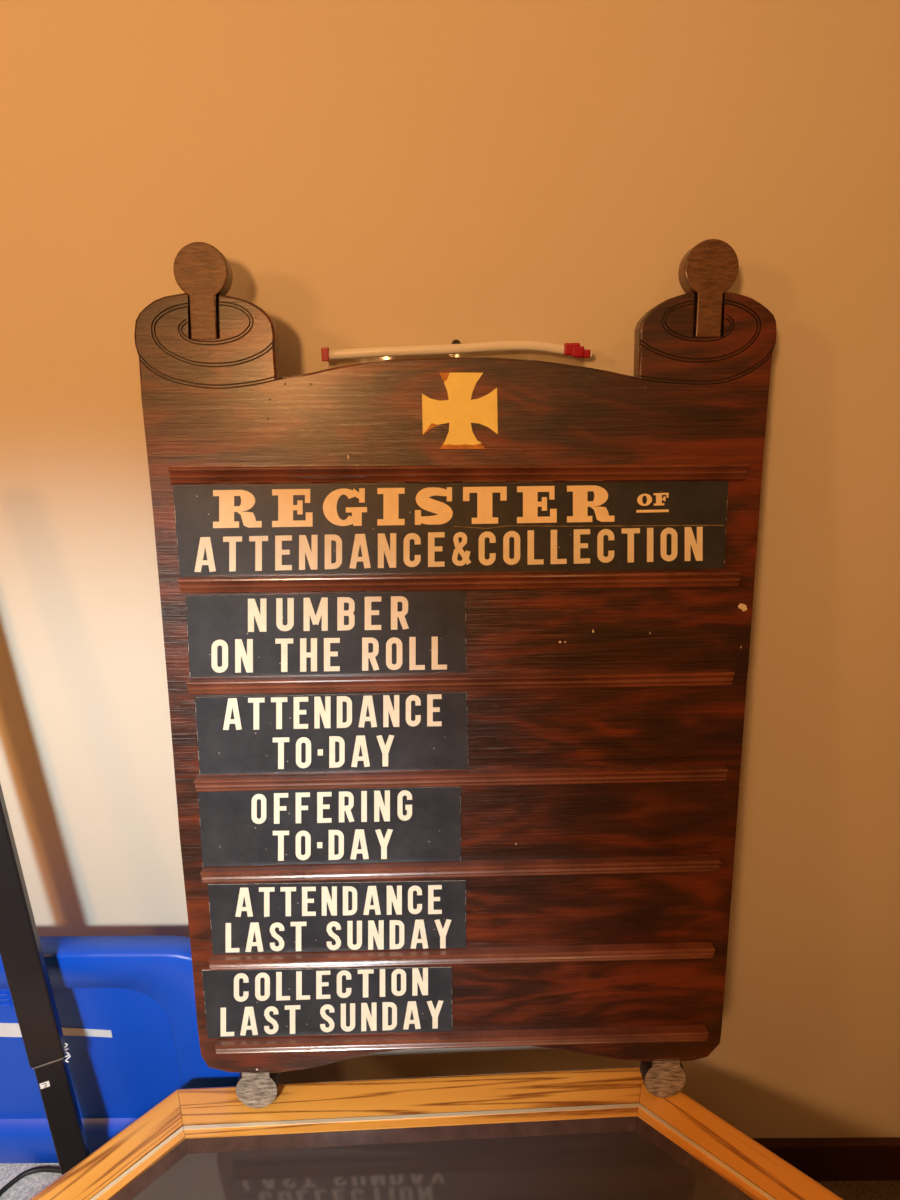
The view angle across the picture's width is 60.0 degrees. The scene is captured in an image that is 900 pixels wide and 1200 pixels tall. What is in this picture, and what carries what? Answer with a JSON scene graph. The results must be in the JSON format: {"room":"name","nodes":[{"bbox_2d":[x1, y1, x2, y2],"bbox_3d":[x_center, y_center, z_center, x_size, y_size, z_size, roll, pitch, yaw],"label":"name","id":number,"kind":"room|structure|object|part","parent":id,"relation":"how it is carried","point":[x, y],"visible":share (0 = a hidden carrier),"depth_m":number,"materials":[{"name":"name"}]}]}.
{"room":"church room","nodes":[
{"label":"church room","id":0,"kind":"room"},
{"bbox_2d":[0,1163,61,1199],"bbox_3d":[-0.912,0.896,0.982,1.365,0.190,0.426,0,19,0],"label":"floor","id":1,"kind":"structure","parent":0,"point":[27,1187],"depth_m":1.04,"materials":[{"name":"carpet"}]},
{"bbox_2d":[0,1166,60,1195],"bbox_3d":[-0.581,0.784,0.995,0.447,0.006,0.110,-3,19,-7],"label":"cable","id":2,"kind":"object","parent":1,"relation":"on","point":[17,1178],"visible":0.58,"depth_m":1.04,"materials":[{"name":"black rubber"}]},
{"bbox_2d":[0,784,89,1174],"bbox_3d":[-0.495,0.327,0.870,0.042,0.949,0.160,-17,25,-39],"label":"stand pole","id":3,"kind":"object","parent":1,"relation":"on","point":[21,953],"visible":1,"depth_m":0.89,"materials":[{"name":"black metal"}]},
{"bbox_2d":[0,936,239,1162],"bbox_3d":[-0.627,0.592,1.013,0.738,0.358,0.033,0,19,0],"label":"storage bin","id":4,"kind":"object","parent":1,"relation":"on","point":[126,1006],"visible":0.65,"depth_m":1.00,"materials":[{"name":"blue plastic"}]},
{"bbox_3d":[-0.631,0.586,1.010,0.558,0.239,0.001,0,19,0],"label":"panel","id":5,"kind":"part","parent":4,"relation":"part of","materials":[{"name":"blue plastic"}]},
{"bbox_2d":[0,0,899,1137],"bbox_3d":[-0.002,-0.258,0.874,4.400,2.430,0.100,0,19,0],"label":"wall","id":6,"kind":"structure","parent":0,"point":[365,173],"depth_m":0.80,"materials":[{"name":"beige paint"}]},
{"bbox_2d":[452,339,460,343],"bbox_3d":[0.006,-0.265,0.808,0.009,0.010,0.023,0,19,0],"label":"nail","id":7,"kind":"object","parent":6,"relation":"attached to","point":[455,341],"visible":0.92,"depth_m":0.80,"materials":[{"name":"grey metal"}]},
{"bbox_2d":[321,341,591,360],"bbox_3d":[0.007,-0.183,0.824,0.276,0.172,0.014,0,19,0],"label":"cord","id":8,"kind":"object","parent":7,"relation":"hanging from","point":[574,349],"visible":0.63,"depth_m":0.79,"materials":[{"name":"beige fabric"}]},
{"bbox_2d":[752,1137,899,1180],"bbox_3d":[0.006,0.871,1.208,4.400,0.078,0.014,0,19,0],"label":"baseboard","id":9,"kind":"structure","parent":6,"relation":"attached to","point":[868,1158],"depth_m":1.20,"materials":[{"name":"brown wood"}]},
{"bbox_2d":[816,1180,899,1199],"bbox_3d":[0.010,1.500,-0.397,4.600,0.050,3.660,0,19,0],"label":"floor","id":10,"kind":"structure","parent":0,"point":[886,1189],"depth_m":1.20,"materials":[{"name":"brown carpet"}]},
{"bbox_2d":[30,1067,842,1199],"bbox_3d":[-0.024,0.901,0.637,1.001,0.399,0.810,-1,19,-2],"label":"table","id":11,"kind":"object","parent":10,"relation":"on","point":[587,1134],"visible":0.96,"depth_m":0.87,"materials":[{"name":"brown wood"}]},
{"bbox_3d":[-0.413,0.644,0.825,0.050,0.032,0.304,16,25,40],"label":"frame rail","id":12,"kind":"part","parent":11,"relation":"part of","materials":[{"name":"brown wood"}]},
{"bbox_3d":[-0.043,0.603,0.935,0.571,0.032,0.050,-1,19,-2],"label":"frame rail","id":13,"kind":"part","parent":11,"relation":"part of","materials":[{"name":"brown wood"}]},
{"bbox_3d":[-0.025,0.721,0.575,0.842,0.005,0.651,-1,19,-2],"label":"glass","id":14,"kind":"part","parent":11,"relation":"part of","materials":[{"name":"glass"}]},
{"bbox_2d":[134,239,776,1107],"bbox_3d":[0.012,0.127,0.828,0.611,0.940,0.145,-1,19,-1],"label":"board","id":15,"kind":"object","parent":11,"relation":"on","point":[600,783],"visible":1,"depth_m":0.81,"materials":[{"name":"brown wood"}]},
{"bbox_3d":[-0.231,-0.289,0.735,0.050,0.086,0.020,-1,12,-2],"label":"roller knob","id":16,"kind":"part","parent":15,"relation":"part of","materials":[{"name":"brown wood"}]},
{"bbox_2d":[186,591,466,676],"bbox_3d":[-0.125,0.035,0.794,0.284,0.085,0.013,-1,19,-2],"label":"placard","id":17,"kind":"object","parent":15,"relation":"attached to","point":[388,632],"visible":1,"depth_m":0.79},
{"bbox_2d":[202,967,451,1038],"bbox_3d":[-0.137,0.452,0.880,0.278,0.087,0.013,-1,19,-2],"label":"placard","id":18,"kind":"object","parent":15,"relation":"attached to","point":[315,1001],"visible":1,"depth_m":0.88},
{"bbox_2d":[198,787,460,866],"bbox_3d":[-0.128,0.243,0.837,0.280,0.088,0.013,-1,19,-1],"label":"placard","id":19,"kind":"object","parent":15,"relation":"attached to","point":[416,824],"visible":1,"depth_m":0.84},
{"bbox_2d":[195,692,467,774],"bbox_3d":[-0.122,0.140,0.816,0.283,0.084,0.013,-1,19,-2],"label":"placard","id":20,"kind":"object","parent":15,"relation":"attached to","point":[397,731],"visible":1,"depth_m":0.81},
{"bbox_2d":[208,880,465,953],"bbox_3d":[-0.123,0.349,0.859,0.281,0.085,0.013,-1,19,-2],"label":"placard","id":21,"kind":"object","parent":15,"relation":"attached to","point":[386,915],"visible":1,"depth_m":0.86},
{"bbox_2d":[173,481,727,575],"bbox_3d":[0.004,-0.072,0.776,0.548,0.088,0.013,-1,19,-2],"label":"placard","id":22,"kind":"object","parent":15,"relation":"attached to","point":[483,527],"visible":1,"depth_m":0.78},
{"bbox_3d":[0.011,-0.123,0.760,0.561,0.017,0.014,-1,12,-2],"label":"rail","id":23,"kind":"part","parent":15,"relation":"part of","materials":[{"name":"brown wood"}]},
{"bbox_3d":[0.012,-0.018,0.781,0.560,0.016,0.014,-1,12,-2],"label":"rail","id":24,"kind":"part","parent":15,"relation":"part of","materials":[{"name":"brown wood"}]},
{"bbox_3d":[0.014,0.294,0.846,0.560,0.016,0.014,-1,12,-2],"label":"rail","id":25,"kind":"part","parent":15,"relation":"part of","materials":[{"name":"brown wood"}]},
{"bbox_3d":[0.013,0.085,0.803,0.560,0.017,0.014,-1,12,-2],"label":"rail","id":26,"kind":"part","parent":15,"relation":"part of","materials":[{"name":"brown wood"}]},
{"bbox_3d":[0.014,0.190,0.825,0.560,0.017,0.014,-1,12,-2],"label":"rail","id":27,"kind":"part","parent":15,"relation":"part of","materials":[{"name":"brown wood"}]},
{"bbox_3d":[0.015,0.399,0.868,0.559,0.017,0.014,-1,12,-2],"label":"rail","id":28,"kind":"part","parent":15,"relation":"part of","materials":[{"name":"brown wood"}]},
{"bbox_3d":[0.016,0.504,0.890,0.560,0.017,0.014,-1,12,-2],"label":"rail","id":29,"kind":"part","parent":15,"relation":"part of","materials":[{"name":"brown wood"}]},
{"bbox_3d":[0.246,-0.297,0.748,0.051,0.088,0.020,-1,12,-2],"label":"roller knob","id":30,"kind":"part","parent":15,"relation":"part of","materials":[{"name":"brown wood"}]},
{"bbox_3d":[0.337,0.628,0.857,0.304,0.032,0.050,16,25,40],"label":"frame rail","id":31,"kind":"part","parent":11,"relation":"part of","materials":[{"name":"brown wood"}]}
]}

